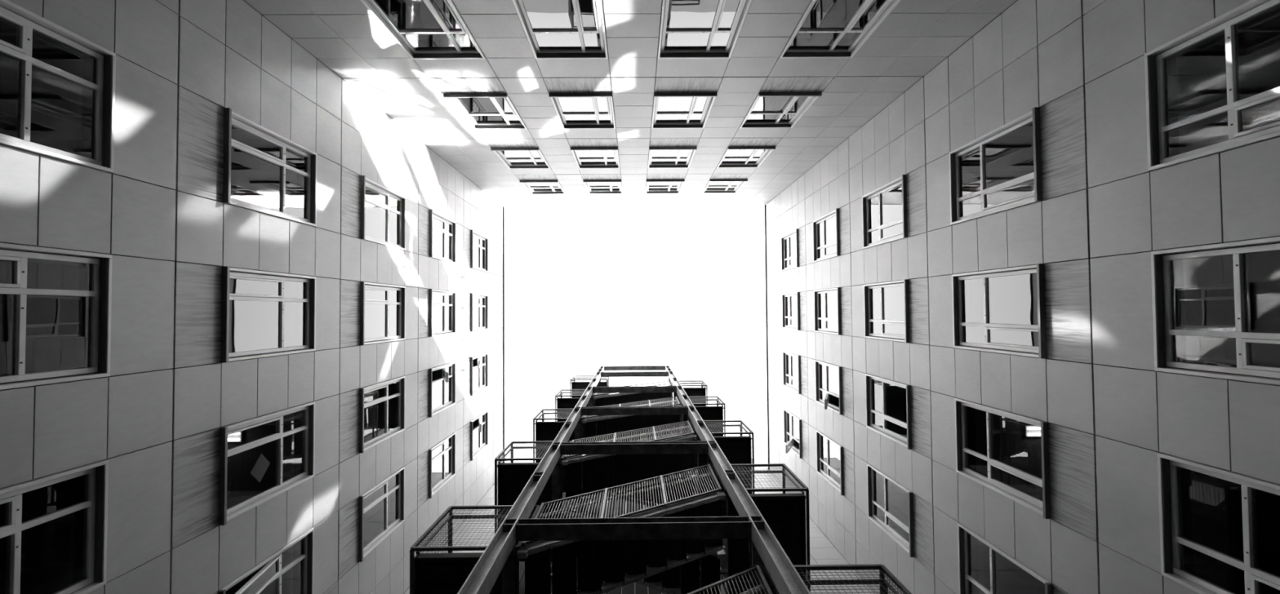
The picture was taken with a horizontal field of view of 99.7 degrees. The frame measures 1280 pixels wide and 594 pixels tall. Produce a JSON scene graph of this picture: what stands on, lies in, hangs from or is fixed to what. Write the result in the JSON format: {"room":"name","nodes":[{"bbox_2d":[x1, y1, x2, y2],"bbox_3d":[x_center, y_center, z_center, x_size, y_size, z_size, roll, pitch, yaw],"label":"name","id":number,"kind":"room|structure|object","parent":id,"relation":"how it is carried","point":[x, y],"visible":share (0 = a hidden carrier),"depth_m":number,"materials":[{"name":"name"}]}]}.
{"room":"building courtyard","nodes":[
{"label":"building courtyard","id":0,"kind":"room"},
{"bbox_2d":[0,0,502,593],"bbox_3d":[-5.244,1.289,9.552,0.302,21.859,10.079,0,-92,-1],"label":"wall","id":1,"kind":"structure","parent":0,"point":[166,226],"depth_m":6.55,"materials":[{"name":"grey"}]},
{"bbox_2d":[0,460,108,593],"bbox_3d":[-5.061,2.097,4.148,0.175,1.902,1.168,0,-92,-1],"label":"window","id":2,"kind":"structure","parent":1,"relation":"in","point":[95,504],"depth_m":4.90,"materials":[{"name":"silver metal"}]},
{"bbox_2d":[0,242,112,390],"bbox_3d":[-5.075,0.150,4.199,0.175,1.902,1.168,0,-92,-1],"label":"window","id":3,"kind":"structure","parent":1,"relation":"in","point":[99,293],"depth_m":4.75,"materials":[{"name":"silver metal"}]},
{"bbox_2d":[0,0,115,173],"bbox_3d":[-5.090,-1.796,4.250,0.175,1.902,1.168,0,-92,-1],"label":"window","id":4,"kind":"structure","parent":1,"relation":"in","point":[102,86],"depth_m":4.76,"materials":[{"name":"silver metal"}]},
{"bbox_2d":[217,528,314,593],"bbox_3d":[-5.034,4.129,7.396,0.261,1.902,1.168,0,-92,-1],"label":"window","id":5,"kind":"structure","parent":1,"relation":"in","point":[308,537],"depth_m":7.68,"materials":[{"name":"silver metal"}]},
{"bbox_2d":[218,401,315,525],"bbox_3d":[-5.091,2.183,7.446,0.175,1.902,1.168,0,-92,-1],"label":"window","id":6,"kind":"structure","parent":1,"relation":"in","point":[225,514],"depth_m":7.48,"materials":[{"name":"silver metal"}]},
{"bbox_2d":[250,453,270,482],"bbox_3d":[-5.154,2.321,7.335,0.003,0.386,0.386,0,-92,-1],"label":"paper sheet","id":7,"kind":"object","parent":6,"relation":"attached to","point":[261,465],"visible":1,"depth_m":7.32,"materials":[{"name":"white paper"}]},
{"bbox_2d":[218,266,315,363],"bbox_3d":[-5.106,0.237,7.497,0.175,1.902,1.168,0,-92,-1],"label":"window","id":8,"kind":"structure","parent":1,"relation":"in","point":[309,290],"depth_m":7.58,"materials":[{"name":"silver metal"}]},
{"bbox_2d":[222,107,317,226],"bbox_3d":[-5.120,-1.709,7.548,0.175,1.902,1.168,0,-92,-1],"label":"window","id":9,"kind":"structure","parent":1,"relation":"in","point":[231,118],"depth_m":7.55,"materials":[{"name":"silver metal"}]},
{"bbox_2d":[358,466,404,562],"bbox_3d":[-5.107,4.216,10.694,0.175,1.902,1.168,0,-92,-1],"label":"window","id":10,"kind":"structure","parent":1,"relation":"in","point":[364,551],"depth_m":10.88,"materials":[{"name":"silver metal"}]},
{"bbox_2d":[359,376,404,453],"bbox_3d":[-5.121,2.270,10.745,0.175,1.902,1.168,0,-92,-1],"label":"window","id":11,"kind":"structure","parent":1,"relation":"in","point":[363,446],"depth_m":10.95,"materials":[{"name":"silver metal"}]},
{"bbox_2d":[359,175,405,250],"bbox_3d":[-5.150,-1.623,10.847,0.175,1.902,1.168,0,-92,-1],"label":"window","id":12,"kind":"structure","parent":1,"relation":"in","point":[365,182],"depth_m":11.06,"materials":[{"name":"silver metal"}]},
{"bbox_2d":[360,281,405,345],"bbox_3d":[-5.136,0.324,10.796,0.175,1.902,1.168,0,-92,-1],"label":"window","id":13,"kind":"structure","parent":1,"relation":"in","point":[401,303],"depth_m":11.02,"materials":[{"name":"silver metal"}]},
{"bbox_2d":[428,432,455,498],"bbox_3d":[-5.137,4.303,13.993,0.175,1.902,1.168,0,-92,-1],"label":"window","id":14,"kind":"structure","parent":1,"relation":"in","point":[432,491],"depth_m":14.22,"materials":[{"name":"silver metal"}]},
{"bbox_2d":[428,361,455,417],"bbox_3d":[-4.984,2.355,14.045,0.510,1.902,1.168,0,-92,-1],"label":"window","id":15,"kind":"structure","parent":1,"relation":"in","point":[445,376],"depth_m":14.27,"materials":[{"name":"silver metal"}]},
{"bbox_2d":[429,288,455,337],"bbox_3d":[-5.166,0.410,14.095,0.175,1.902,1.168,0,-92,-1],"label":"window","id":16,"kind":"structure","parent":1,"relation":"in","point":[452,294],"depth_m":14.33,"materials":[{"name":"silver metal"}]},
{"bbox_2d":[429,209,456,263],"bbox_3d":[-5.180,-1.536,14.146,0.175,1.902,1.168,0,-92,-1],"label":"window","id":17,"kind":"structure","parent":1,"relation":"in","point":[452,234],"depth_m":14.38,"materials":[{"name":"silver metal"}]},
{"bbox_2d":[469,293,488,332],"bbox_3d":[-5.196,0.497,17.393,0.175,1.902,1.168,0,-92,-1],"label":"window","id":18,"kind":"structure","parent":1,"relation":"in","point":[485,305],"depth_m":17.64,"materials":[{"name":"silver metal"}]},
{"bbox_2d":[470,410,488,460],"bbox_3d":[-5.051,4.389,17.293,0.406,1.902,1.168,0,-92,-1],"label":"window","id":19,"kind":"structure","parent":1,"relation":"in","point":[485,423],"depth_m":17.52,"materials":[{"name":"silver metal"}]},
{"bbox_2d":[470,230,488,272],"bbox_3d":[-5.210,-1.449,17.445,0.175,1.902,1.168,0,-92,-1],"label":"window","id":20,"kind":"structure","parent":1,"relation":"in","point":[473,233],"depth_m":17.69,"materials":[{"name":"silver metal"}]},
{"bbox_2d":[470,352,488,395],"bbox_3d":[-5.102,2.443,17.343,0.334,1.902,1.168,0,-92,-1],"label":"window","id":21,"kind":"structure","parent":1,"relation":"in","point":[485,356],"depth_m":17.58,"materials":[{"name":"silver metal"}]},
{"bbox_2d":[502,206,504,449],"bbox_3d":[-5.472,1.577,20.501,0.645,0.050,10.079,0,-92,-1],"label":"coping","id":22,"kind":"object","parent":1,"relation":"on","point":[503,327],"visible":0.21,"depth_m":20.49,"materials":[{"name":"black metal"}]},
{"bbox_2d":[243,0,1017,206],"bbox_3d":[-0.105,-3.935,9.736,10.657,21.859,0.302,0,-92,-1],"label":"wall","id":23,"kind":"structure","parent":0,"point":[916,37],"depth_m":9.46,"materials":[{"name":"grey"}]},
{"bbox_2d":[360,0,485,59],"bbox_3d":[-3.025,-3.842,7.623,1.168,1.902,0.175,0,-92,-1],"label":"window","id":24,"kind":"structure","parent":23,"relation":"in","point":[397,33],"depth_m":7.87,"materials":[{"name":"silver metal"}]},
{"bbox_2d":[443,92,527,129],"bbox_3d":[-3.055,-3.756,10.922,1.168,1.902,0.175,0,-92,-1],"label":"window","id":25,"kind":"structure","parent":23,"relation":"in","point":[452,98],"depth_m":11.16,"materials":[{"name":"silver metal"}]},
{"bbox_2d":[490,147,550,168],"bbox_3d":[-3.085,-3.669,14.221,1.168,1.902,0.175,0,-92,-1],"label":"window","id":26,"kind":"structure","parent":23,"relation":"in","point":[498,151],"depth_m":14.46,"materials":[{"name":"silver metal"}]},
{"bbox_2d":[520,180,565,194],"bbox_3d":[-3.115,-3.582,17.520,1.168,1.902,0.175,0,-92,-1],"label":"window","id":27,"kind":"structure","parent":23,"relation":"in","point":[525,183],"depth_m":17.76,"materials":[{"name":"silver metal"}]},
{"bbox_2d":[511,0,608,58],"bbox_3d":[-1.078,-3.856,7.642,1.168,1.902,0.175,0,-92,-1],"label":"window","id":28,"kind":"structure","parent":23,"relation":"in","point":[583,52],"depth_m":7.89,"materials":[{"name":"silver metal"}]},
{"bbox_2d":[548,93,615,128],"bbox_3d":[-1.108,-3.770,10.940,1.168,1.902,0.175,0,-92,-1],"label":"window","id":29,"kind":"structure","parent":23,"relation":"in","point":[554,97],"depth_m":11.18,"materials":[{"name":"silver metal"}]},
{"bbox_2d":[570,146,619,168],"bbox_3d":[-1.138,-3.683,14.239,1.168,1.902,0.175,0,-92,-1],"label":"window","id":30,"kind":"structure","parent":23,"relation":"in","point":[580,166],"depth_m":14.48,"materials":[{"name":"silver metal"}]},
{"bbox_2d":[582,179,622,194],"bbox_3d":[-1.168,-3.596,17.538,1.168,1.902,0.175,0,-92,-1],"label":"window","id":31,"kind":"structure","parent":23,"relation":"in","point":[588,186],"depth_m":17.78,"materials":[{"name":"silver metal"}]},
{"bbox_2d":[645,179,684,194],"bbox_3d":[0.778,-3.610,17.556,1.168,1.902,0.175,0,-92,-1],"label":"window","id":32,"kind":"structure","parent":23,"relation":"in","point":[680,184],"depth_m":17.80,"materials":[{"name":"silver metal"}]},
{"bbox_2d":[648,146,697,168],"bbox_3d":[0.809,-3.697,14.257,1.168,1.902,0.175,0,-92,-1],"label":"window","id":33,"kind":"structure","parent":23,"relation":"in","point":[691,149],"depth_m":14.49,"materials":[{"name":"silver metal"}]},
{"bbox_2d":[651,91,717,128],"bbox_3d":[0.839,-3.784,10.958,1.168,1.902,0.175,0,-92,-1],"label":"window","id":34,"kind":"structure","parent":23,"relation":"in","point":[710,99],"depth_m":11.20,"materials":[{"name":"silver metal"}]},
{"bbox_2d":[657,0,751,58],"bbox_3d":[0.869,-3.870,7.660,1.168,1.902,0.175,0,-92,-1],"label":"window","id":35,"kind":"structure","parent":23,"relation":"in","point":[708,52],"depth_m":7.92,"materials":[{"name":"silver metal"}]},
{"bbox_2d":[702,179,747,193],"bbox_3d":[2.725,-3.624,17.574,1.168,1.902,0.175,0,-92,-1],"label":"window","id":36,"kind":"structure","parent":23,"relation":"in","point":[741,182],"depth_m":17.82,"materials":[{"name":"silver metal"}]},
{"bbox_2d":[716,146,775,168],"bbox_3d":[2.755,-3.711,14.275,1.168,1.902,0.175,0,-92,-1],"label":"window","id":37,"kind":"structure","parent":23,"relation":"in","point":[768,150],"depth_m":14.52,"materials":[{"name":"silver metal"}]},
{"bbox_2d":[739,92,822,128],"bbox_3d":[2.785,-3.798,10.976,1.168,1.902,0.175,0,-92,-1],"label":"window","id":38,"kind":"structure","parent":23,"relation":"in","point":[811,97],"depth_m":11.19,"materials":[{"name":"silver metal"}]},
{"bbox_2d":[779,0,901,58],"bbox_3d":[2.816,-3.884,7.678,1.168,1.902,0.175,0,-92,-1],"label":"window","id":39,"kind":"structure","parent":23,"relation":"in","point":[887,6],"depth_m":7.92,"materials":[{"name":"silver metal"}]},
{"bbox_2d":[404,470,874,593],"bbox_3d":[-0.028,6.438,9.464,10.657,21.859,0.302,0,-92,-1],"label":"wall","id":40,"kind":"structure","parent":0,"point":[822,551],"depth_m":14.30,"materials":[{"name":"grey concrete"}]},
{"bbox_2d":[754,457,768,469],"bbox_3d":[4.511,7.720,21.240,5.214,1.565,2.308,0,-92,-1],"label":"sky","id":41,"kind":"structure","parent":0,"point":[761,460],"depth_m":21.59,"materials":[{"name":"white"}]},
{"bbox_2d":[765,0,1279,593],"bbox_3d":[5.111,1.214,9.648,0.302,21.859,10.079,0,-92,-1],"label":"wall","id":42,"kind":"structure","parent":0,"point":[1096,226],"depth_m":6.62,"materials":[{"name":"grey"}]},
{"bbox_2d":[764,204,769,470],"bbox_3d":[5.140,1.501,20.599,0.645,0.050,10.079,0,-92,-1],"label":"coping","id":43,"kind":"object","parent":42,"relation":"on","point":[766,295],"visible":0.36,"depth_m":20.58,"materials":[{"name":"black metal"}]},
{"bbox_2d":[781,228,799,271],"bbox_3d":[4.892,-1.489,17.538,0.175,1.902,1.168,0,-92,-1],"label":"window","id":44,"kind":"structure","parent":42,"relation":"in","point":[790,235],"depth_m":17.79,"materials":[{"name":"silver metal"}]},
{"bbox_2d":[782,292,799,330],"bbox_3d":[4.906,0.457,17.487,0.175,1.902,1.168,0,-92,-1],"label":"window","id":45,"kind":"structure","parent":42,"relation":"in","point":[784,296],"depth_m":17.74,"materials":[{"name":"silver metal"}]},
{"bbox_2d":[782,351,800,394],"bbox_3d":[4.921,2.404,17.436,0.175,1.902,1.168,0,-92,-1],"label":"window","id":46,"kind":"structure","parent":42,"relation":"in","point":[797,389],"depth_m":17.68,"materials":[{"name":"silver metal"}]},
{"bbox_2d":[783,408,801,458],"bbox_3d":[4.751,4.351,17.383,0.544,1.902,1.168,0,-92,-1],"label":"window","id":47,"kind":"structure","parent":42,"relation":"in","point":[788,443],"depth_m":17.61,"materials":[{"name":"silver metal"}]},
{"bbox_2d":[813,208,839,262],"bbox_3d":[4.922,-1.576,14.239,0.175,1.902,1.168,0,-92,-1],"label":"window","id":48,"kind":"structure","parent":42,"relation":"in","point":[835,213],"depth_m":14.48,"materials":[{"name":"silver metal"}]},
{"bbox_2d":[813,287,841,335],"bbox_3d":[4.936,0.370,14.188,0.175,1.902,1.168,0,-92,-1],"label":"window","id":49,"kind":"structure","parent":42,"relation":"in","point":[816,294],"depth_m":14.43,"materials":[{"name":"silver metal"}]},
{"bbox_2d":[814,360,842,414],"bbox_3d":[4.800,2.318,14.136,0.476,1.902,1.168,0,-92,-1],"label":"window","id":50,"kind":"structure","parent":42,"relation":"in","point":[825,402],"depth_m":14.37,"materials":[{"name":"silver metal"}]},
{"bbox_2d":[816,430,844,495],"bbox_3d":[4.965,4.263,14.086,0.175,1.902,1.168,0,-92,-1],"label":"window","id":51,"kind":"structure","parent":42,"relation":"in","point":[840,487],"depth_m":14.32,"materials":[{"name":"silver metal"}]},
{"bbox_2d":[862,174,907,248],"bbox_3d":[4.952,-1.662,10.940,0.175,1.902,1.168,0,-92,-1],"label":"window","id":52,"kind":"structure","parent":42,"relation":"in","point":[866,199],"depth_m":11.14,"materials":[{"name":"silver metal"}]},
{"bbox_2d":[863,279,910,342],"bbox_3d":[4.966,0.284,10.889,0.175,1.902,1.168,0,-92,-1],"label":"window","id":53,"kind":"structure","parent":42,"relation":"in","point":[868,288],"depth_m":11.11,"materials":[{"name":"silver metal"}]},
{"bbox_2d":[865,373,911,449],"bbox_3d":[4.981,2.230,10.838,0.175,1.902,1.168,0,-92,-1],"label":"window","id":54,"kind":"structure","parent":42,"relation":"in","point":[906,442],"depth_m":11.04,"materials":[{"name":"silver metal"}]},
{"bbox_2d":[866,463,914,557],"bbox_3d":[4.995,4.176,10.787,0.175,1.902,1.168,0,-92,-1],"label":"window","id":55,"kind":"structure","parent":42,"relation":"in","point":[908,547],"depth_m":10.97,"materials":[{"name":"silver metal"}]},
{"bbox_2d":[949,107,1042,225],"bbox_3d":[4.982,-1.749,7.641,0.175,1.902,1.168,0,-92,-1],"label":"window","id":56,"kind":"structure","parent":42,"relation":"in","point":[1033,117],"depth_m":7.67,"materials":[{"name":"silver metal"}]},
{"bbox_2d":[951,263,1046,359],"bbox_3d":[4.996,0.197,7.590,0.175,1.902,1.168,0,-92,-1],"label":"window","id":57,"kind":"structure","parent":42,"relation":"in","point":[957,282],"depth_m":7.64,"materials":[{"name":"silver metal"}]},
{"bbox_2d":[954,398,1051,519],"bbox_3d":[5.011,2.143,7.539,0.175,1.902,1.168,0,-92,-1],"label":"window","id":58,"kind":"structure","parent":42,"relation":"in","point":[1042,508],"depth_m":7.55,"materials":[{"name":"silver metal"}]},
{"bbox_2d":[957,523,1053,593],"bbox_3d":[5.025,4.090,7.488,0.175,1.902,1.168,0,-92,-1],"label":"window","id":59,"kind":"structure","parent":42,"relation":"in","point":[965,578],"depth_m":8.11,"materials":[{"name":"silver metal"}]},
{"bbox_2d":[1144,0,1279,171],"bbox_3d":[5.012,-1.836,4.343,0.175,1.902,1.168,0,-92,-1],"label":"window","id":60,"kind":"structure","parent":42,"relation":"in","point":[1158,128],"depth_m":4.75,"materials":[{"name":"silver metal"}]},
{"bbox_2d":[1151,236,1279,385],"bbox_3d":[5.027,0.111,4.292,0.175,1.902,1.168,0,-92,-1],"label":"window","id":61,"kind":"structure","parent":42,"relation":"in","point":[1165,333],"depth_m":4.74,"materials":[{"name":"silver metal"}]},
{"bbox_2d":[1157,453,1279,593],"bbox_3d":[5.041,2.057,4.241,0.175,1.902,1.168,0,-92,-1],"label":"window","id":62,"kind":"structure","parent":42,"relation":"in","point":[1172,540],"depth_m":4.88,"materials":[{"name":"silver metal"}]},
{"bbox_3d":[0.034,0.962,-1.426,10.057,0.200,10.079,0,-92,-1],"label":"floor","id":63,"kind":"structure","parent":0,"visible":0},
{"bbox_2d":[409,365,911,593],"bbox_3d":[-0.068,3.482,9.964,4.601,22.704,2.142,0,-92,-1],"label":"fire escape","id":64,"kind":"object","parent":63,"relation":"on","point":[692,522],"visible":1,"depth_m":7.20,"materials":[{"name":"metal"}]},
{"label":"outside","id":65,"kind":"structure","parent":0,"visible":0},
{"bbox_2d":[379,0,881,185],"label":"windows","id":66,"kind":"structure","parent":65,"point":[408,13],"depth_m":9.06,"materials":[{"name":"grey"}]},
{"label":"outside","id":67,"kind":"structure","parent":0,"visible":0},
{"bbox_2d":[0,18,478,593],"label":"windows","id":68,"kind":"structure","parent":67,"point":[46,559],"depth_m":5.63,"materials":[{"name":"grey"}]},
{"bbox_2d":[227,431,243,442],"bbox_3d":[-7.060,2.262,8.747,1.200,0.090,0.180,0,-92,-1],"label":"strip light","id":69,"kind":"object","parent":68,"relation":"attached to","point":[237,437],"visible":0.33,"depth_m":8.75,"materials":[{"name":"white plastic"}]},
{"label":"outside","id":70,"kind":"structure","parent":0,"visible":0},
{"bbox_2d":[791,5,1279,593],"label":"windows","id":71,"kind":"structure","parent":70,"point":[1216,509],"depth_m":5.74,"materials":[{"name":"grey"}]},
{"bbox_2d":[1023,425,1040,436],"bbox_3d":[6.936,2.200,8.876,1.200,0.090,0.180,0,-92,-1],"label":"strip light","id":72,"kind":"object","parent":71,"relation":"attached to","point":[1028,430],"visible":0.35,"depth_m":8.87,"materials":[{"name":"grey plastic"}]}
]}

